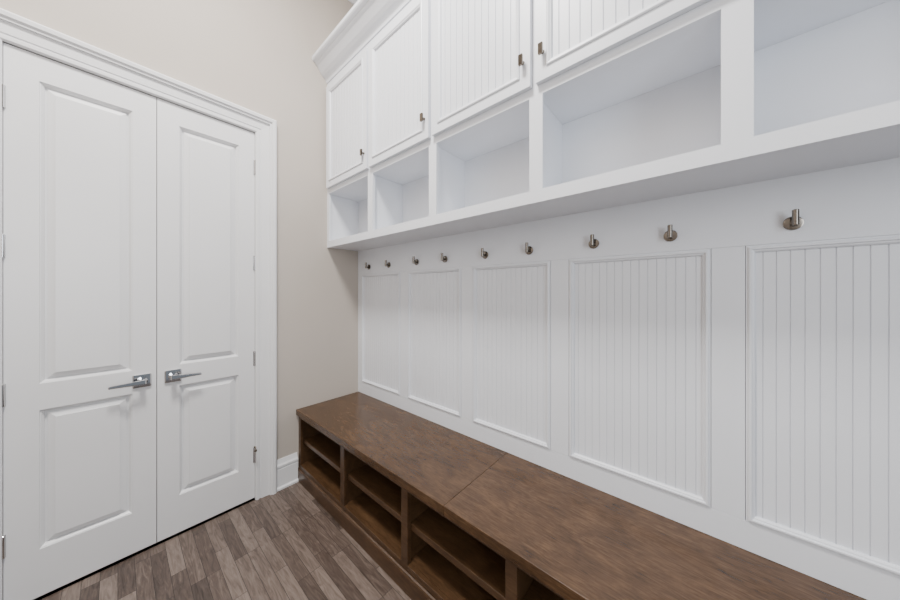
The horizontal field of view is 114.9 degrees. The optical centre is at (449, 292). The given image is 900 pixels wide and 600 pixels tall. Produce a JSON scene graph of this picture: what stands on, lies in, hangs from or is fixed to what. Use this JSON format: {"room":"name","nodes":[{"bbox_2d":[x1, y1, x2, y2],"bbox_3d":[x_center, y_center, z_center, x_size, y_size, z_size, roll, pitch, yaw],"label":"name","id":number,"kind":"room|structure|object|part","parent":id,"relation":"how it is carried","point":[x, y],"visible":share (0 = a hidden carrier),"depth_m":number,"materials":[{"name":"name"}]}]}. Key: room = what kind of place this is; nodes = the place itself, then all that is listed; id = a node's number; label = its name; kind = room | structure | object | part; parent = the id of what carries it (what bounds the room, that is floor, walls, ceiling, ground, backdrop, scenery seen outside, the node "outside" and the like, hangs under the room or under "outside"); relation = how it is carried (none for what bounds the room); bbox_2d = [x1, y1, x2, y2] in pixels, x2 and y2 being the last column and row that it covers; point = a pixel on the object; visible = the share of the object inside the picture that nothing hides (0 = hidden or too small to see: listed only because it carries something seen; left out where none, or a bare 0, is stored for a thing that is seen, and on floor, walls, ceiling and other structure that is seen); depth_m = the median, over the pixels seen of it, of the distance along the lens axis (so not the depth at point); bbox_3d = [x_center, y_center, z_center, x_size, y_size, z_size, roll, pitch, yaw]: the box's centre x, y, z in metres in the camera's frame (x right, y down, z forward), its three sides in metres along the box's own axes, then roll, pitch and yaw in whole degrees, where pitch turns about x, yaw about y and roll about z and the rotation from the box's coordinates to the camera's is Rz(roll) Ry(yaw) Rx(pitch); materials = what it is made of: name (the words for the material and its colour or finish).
{"room":"mudroom","nodes":[
{"label":"mudroom","id":0,"kind":"room"},
{"bbox_2d":[0,0,357,599],"bbox_3d":[-1.596,-0.610,1.671,0.140,3.970,2.341,0,0,41],"label":"wall","id":1,"kind":"structure","parent":0,"point":[254,55],"depth_m":2.05,"materials":[{"name":"beige paint"}]},
{"bbox_2d":[2,42,155,599],"bbox_3d":[-1.744,0.148,1.380,0.094,2.426,0.466,0,0,41],"label":"door","id":2,"kind":"structure","parent":1,"relation":"in","point":[79,234],"depth_m":1.37,"materials":[{"name":"white paint"}]},
{"bbox_3d":[-1.629,0.465,1.451,0.013,0.026,0.130,0,0,41],"label":"lever","id":3,"kind":"part","parent":2,"relation":"part of","materials":[{"name":"silver metal"}]},
{"bbox_3d":[-1.632,0.465,1.521,0.010,0.070,0.070,0,0,41],"label":"handle","id":4,"kind":"part","parent":2,"relation":"part of","materials":[{"name":"silver metal"}]},
{"bbox_2d":[0,8,276,599],"bbox_3d":[-1.600,0.093,1.566,0.091,2.564,1.161,0,0,41],"label":"door frame","id":5,"kind":"structure","parent":1,"relation":"attached to","point":[16,30],"depth_m":1.91,"materials":[{"name":"white paint"}]},
{"bbox_2d":[157,98,256,541],"bbox_3d":[-1.433,0.148,1.732,0.104,2.426,0.466,0,0,41],"label":"door","id":6,"kind":"structure","parent":1,"relation":"in","point":[206,165],"depth_m":1.71,"materials":[{"name":"white paint"}]},
{"bbox_3d":[-1.554,0.465,1.611,0.010,0.070,0.070,0,0,41],"label":"handle","id":7,"kind":"part","parent":6,"relation":"part of","materials":[{"name":"silver metal"}]},
{"bbox_3d":[-1.485,0.465,1.618,0.013,0.026,0.130,0,0,41],"label":"lever","id":8,"kind":"part","parent":6,"relation":"part of","materials":[{"name":"silver metal"}]},
{"bbox_2d":[277,452,297,491],"bbox_3d":[-1.706,1.272,1.415,0.028,0.206,1.810,0,0,41],"label":"baseboard","id":9,"kind":"structure","parent":1,"relation":"attached to","point":[287,467],"depth_m":2.04,"materials":[{"name":"white paint"}]},
{"bbox_2d":[35,482,410,599],"bbox_3d":[-0.031,1.405,0.324,4.270,0.060,2.550,0,0,41],"label":"floor","id":10,"kind":"structure","parent":0,"point":[283,545],"depth_m":1.44,"materials":[{"name":"brown wood"}]},
{"bbox_2d":[296,392,866,599],"bbox_3d":[0.349,1.114,1.169,3.457,0.522,0.520,0,0,41],"label":"storage bench","id":11,"kind":"object","parent":10,"relation":"on","point":[446,513],"visible":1,"depth_m":1.20,"materials":[{"name":"brown wood"}]},
{"bbox_3d":[-0.945,1.075,2.300,0.020,0.364,0.460,0,0,41],"label":"panel","id":12,"kind":"part","parent":11,"relation":"part of","materials":[{"name":"brown wood"}]},
{"bbox_2d":[303,433,339,471],"bbox_3d":[-0.710,1.095,2.099,0.598,0.028,0.456,0,0,41],"label":"shelf","id":13,"kind":"object","parent":11,"relation":"attached to","point":[326,448],"depth_m":2.01,"materials":[{"name":"brown wood"}]},
{"bbox_3d":[0.188,1.331,0.983,3.457,0.089,0.011,0,0,41],"label":"rail","id":14,"kind":"part","parent":11,"relation":"part of","materials":[{"name":"brown wood"}]},
{"bbox_2d":[347,464,400,521],"bbox_3d":[-0.262,1.095,1.712,0.544,0.028,0.456,0,0,41],"label":"shelf","id":15,"kind":"object","parent":11,"relation":"attached to","point":[382,490],"depth_m":1.60,"materials":[{"name":"brown wood"}]},
{"bbox_3d":[0.198,1.134,0.995,3.457,0.482,0.020,0,0,41],"label":"frame","id":16,"kind":"part","parent":11,"relation":"part of","materials":[{"name":"brown wood"}]},
{"bbox_2d":[411,508,504,599],"bbox_3d":[0.162,1.095,1.346,0.534,0.028,0.456,0,0,41],"label":"shelf","id":17,"kind":"object","parent":11,"relation":"attached to","point":[480,563],"depth_m":1.20,"materials":[{"name":"brown wood"}]},
{"bbox_2d":[522,579,563,599],"bbox_3d":[0.584,1.095,0.981,0.539,0.028,0.456,0,0,41],"label":"shelf","id":18,"kind":"object","parent":11,"relation":"attached to","point":[534,590],"depth_m":1.03,"materials":[{"name":"brown wood"}]},
{"bbox_2d":[358,157,899,599],"bbox_3d":[0.514,0.234,1.361,3.457,1.238,0.022,0,0,41],"label":"panelling","id":19,"kind":"object","parent":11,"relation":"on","point":[734,379],"visible":0.99,"depth_m":1.04,"materials":[{"name":"white wood"}]},
{"bbox_3d":[-0.553,0.299,2.290,0.485,0.890,0.003,0,0,41],"label":"beadboard panel","id":20,"kind":"part","parent":19,"relation":"part of","materials":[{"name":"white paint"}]},
{"bbox_3d":[-0.556,0.299,2.285,0.506,0.911,0.022,0,0,41],"label":"panel moulding","id":21,"kind":"part","parent":19,"relation":"part of","materials":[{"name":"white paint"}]},
{"bbox_2d":[413,256,418,264],"bbox_3d":[-0.242,-0.222,1.983,0.043,0.058,0.037,0,0,41],"label":"coat hook","id":22,"kind":"object","parent":19,"relation":"attached to","point":[415,261],"visible":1,"depth_m":1.98,"materials":[{"name":"silver metal"}]},
{"bbox_3d":[-0.115,0.299,1.904,0.489,0.911,0.022,0,0,41],"label":"panel moulding","id":23,"kind":"part","parent":19,"relation":"part of","materials":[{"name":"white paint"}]},
{"bbox_3d":[-0.111,0.299,1.908,0.468,0.890,0.003,0,0,41],"label":"beadboard panel","id":24,"kind":"part","parent":19,"relation":"part of","materials":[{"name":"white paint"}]},
{"bbox_2d":[441,253,447,262],"bbox_3d":[-0.043,-0.222,1.810,0.043,0.058,0.037,0,0,41],"label":"coat hook","id":25,"kind":"object","parent":19,"relation":"attached to","point":[444,259],"visible":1,"depth_m":1.81,"materials":[{"name":"silver metal"}]},
{"bbox_2d":[481,248,487,258],"bbox_3d":[0.188,-0.222,1.611,0.043,0.058,0.037,0,0,41],"label":"coat hook","id":26,"kind":"object","parent":19,"relation":"attached to","point":[484,254],"visible":1,"depth_m":1.61,"materials":[{"name":"silver metal"}]},
{"bbox_3d":[0.315,0.299,1.540,0.443,0.890,0.003,0,0,41],"label":"beadboard panel","id":27,"kind":"part","parent":19,"relation":"part of","materials":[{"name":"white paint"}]},
{"bbox_3d":[0.311,0.299,1.536,0.464,0.911,0.022,0,0,41],"label":"panel moulding","id":28,"kind":"part","parent":19,"relation":"part of","materials":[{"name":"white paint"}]},
{"bbox_2d":[525,242,532,254],"bbox_3d":[0.389,-0.222,1.437,0.043,0.058,0.037,0,0,41],"label":"coat hook","id":29,"kind":"object","parent":19,"relation":"attached to","point":[528,249],"visible":1,"depth_m":1.44,"materials":[{"name":"silver metal"}]},
{"bbox_2d":[589,234,598,248],"bbox_3d":[0.617,-0.222,1.240,0.043,0.058,0.037,0,0,41],"label":"coat hook","id":30,"kind":"object","parent":19,"relation":"attached to","point":[593,243],"visible":1,"depth_m":1.24,"materials":[{"name":"silver metal"}]},
{"bbox_3d":[0.516,-0.271,1.363,3.457,0.228,0.016,0,0,41],"label":"rail","id":31,"kind":"part","parent":19,"relation":"part of","materials":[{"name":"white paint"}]},
{"bbox_3d":[0.516,0.804,1.363,3.457,0.097,0.016,0,0,41],"label":"rail","id":32,"kind":"part","parent":19,"relation":"part of","materials":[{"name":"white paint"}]},
{"bbox_3d":[0.739,0.299,1.174,0.464,0.890,0.003,0,0,41],"label":"beadboard panel","id":33,"kind":"part","parent":19,"relation":"part of","materials":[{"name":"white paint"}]},
{"bbox_3d":[0.735,0.299,1.170,0.485,0.911,0.022,0,0,41],"label":"panel moulding","id":34,"kind":"part","parent":19,"relation":"part of","materials":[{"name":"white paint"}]},
{"bbox_2d":[663,225,677,241],"bbox_3d":[0.818,-0.222,1.067,0.043,0.058,0.037,0,0,41],"label":"coat hook","id":35,"kind":"object","parent":19,"relation":"attached to","point":[670,235],"visible":1,"depth_m":1.06,"materials":[{"name":"silver metal"}]},
{"bbox_2d":[783,209,803,229],"bbox_3d":[1.045,-0.222,0.870,0.043,0.058,0.037,0,0,41],"label":"coat hook","id":36,"kind":"object","parent":19,"relation":"attached to","point":[795,221],"visible":1,"depth_m":0.87,"materials":[{"name":"silver metal"}]},
{"bbox_3d":[1.168,0.299,0.796,0.487,0.911,0.022,0,0,41],"label":"panel moulding","id":37,"kind":"part","parent":19,"relation":"part of","materials":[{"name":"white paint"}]},
{"bbox_3d":[1.172,0.299,0.800,0.466,0.890,0.003,0,0,41],"label":"beadboard panel","id":38,"kind":"part","parent":19,"relation":"part of","materials":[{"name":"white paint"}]},
{"bbox_3d":[0.820,-0.610,1.202,4.130,3.970,0.109,0,0,41],"label":"wall","id":39,"kind":"structure","parent":0,"visible":0},
{"bbox_2d":[312,0,899,250],"bbox_3d":[0.383,-1.083,1.208,3.457,1.447,0.392,0,0,41],"label":"upper cabinet","id":40,"kind":"object","parent":39,"relation":"attached to","point":[444,117],"visible":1,"depth_m":1.13,"materials":[{"name":"white wood"}]},
{"bbox_3d":[-0.876,-0.596,2.381,0.019,0.375,0.246,0,0,41],"label":"panel","id":41,"kind":"part","parent":40,"relation":"part of","materials":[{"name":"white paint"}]},
{"bbox_3d":[-0.758,-1.215,2.065,0.469,0.702,0.014,0,0,41],"label":"panel moulding","id":42,"kind":"part","parent":40,"relation":"part of","materials":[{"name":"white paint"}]},
{"bbox_3d":[-0.752,-1.215,2.072,0.452,0.685,0.004,0,0,41],"label":"beadboard panel","id":43,"kind":"part","parent":40,"relation":"part of","materials":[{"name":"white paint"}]},
{"bbox_3d":[-0.752,-1.215,2.072,0.557,0.790,0.020,0,0,41],"label":"cabinet door","id":44,"kind":"part","parent":40,"relation":"part of","materials":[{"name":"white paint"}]},
{"bbox_3d":[0.378,-1.734,1.203,3.457,0.147,0.378,0,0,41],"label":"crown moulding","id":45,"kind":"part","parent":40,"relation":"part of","materials":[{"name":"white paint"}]},
{"bbox_3d":[-0.322,-1.215,1.689,0.463,0.702,0.014,0,0,41],"label":"panel moulding","id":46,"kind":"part","parent":40,"relation":"part of","materials":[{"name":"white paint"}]},
{"bbox_3d":[-0.316,-1.215,1.696,0.446,0.685,0.004,0,0,41],"label":"beadboard panel","id":47,"kind":"part","parent":40,"relation":"part of","materials":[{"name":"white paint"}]},
{"bbox_3d":[-0.316,-1.215,1.695,0.551,0.790,0.020,0,0,41],"label":"cabinet door","id":48,"kind":"part","parent":40,"relation":"part of","materials":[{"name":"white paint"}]},
{"bbox_3d":[-0.145,-0.925,1.517,0.017,0.040,0.027,0,0,41],"label":"knob","id":49,"kind":"part","parent":40,"relation":"part of","materials":[{"name":"grey metal"}]},
{"bbox_3d":[0.110,-1.215,1.315,0.459,0.702,0.014,0,0,41],"label":"panel moulding","id":50,"kind":"part","parent":40,"relation":"part of","materials":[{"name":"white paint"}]},
{"bbox_3d":[0.116,-1.215,1.322,0.442,0.685,0.004,0,0,41],"label":"beadboard panel","id":51,"kind":"part","parent":40,"relation":"part of","materials":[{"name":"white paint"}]},
{"bbox_3d":[0.116,-1.215,1.322,0.547,0.790,0.020,0,0,41],"label":"cabinet door","id":52,"kind":"part","parent":40,"relation":"part of","materials":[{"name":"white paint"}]},
{"bbox_3d":[0.285,-0.925,1.145,0.017,0.040,0.027,0,0,41],"label":"knob","id":53,"kind":"part","parent":40,"relation":"part of","materials":[{"name":"grey metal"}]},
{"bbox_3d":[0.347,-0.925,1.092,0.017,0.040,0.027,0,0,41],"label":"knob","id":54,"kind":"part","parent":40,"relation":"part of","materials":[{"name":"grey metal"}]},
{"bbox_3d":[0.549,-1.215,0.948,0.448,0.685,0.004,0,0,41],"label":"beadboard panel","id":55,"kind":"part","parent":40,"relation":"part of","materials":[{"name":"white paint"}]},
{"bbox_3d":[0.543,-1.215,0.941,0.465,0.702,0.014,0,0,41],"label":"panel moulding","id":56,"kind":"part","parent":40,"relation":"part of","materials":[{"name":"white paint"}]},
{"bbox_2d":[332,127,899,250],"bbox_3d":[0.428,-0.385,1.261,3.457,0.047,0.254,0,0,41],"label":"shelf","id":57,"kind":"object","parent":40,"relation":"attached to","point":[884,143],"depth_m":0.95,"materials":[{"name":"white wood"}]},
{"bbox_3d":[0.549,-1.215,0.948,0.553,0.790,0.020,0,0,41],"label":"cabinet door","id":58,"kind":"part","parent":40,"relation":"part of","materials":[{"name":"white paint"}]}
]}

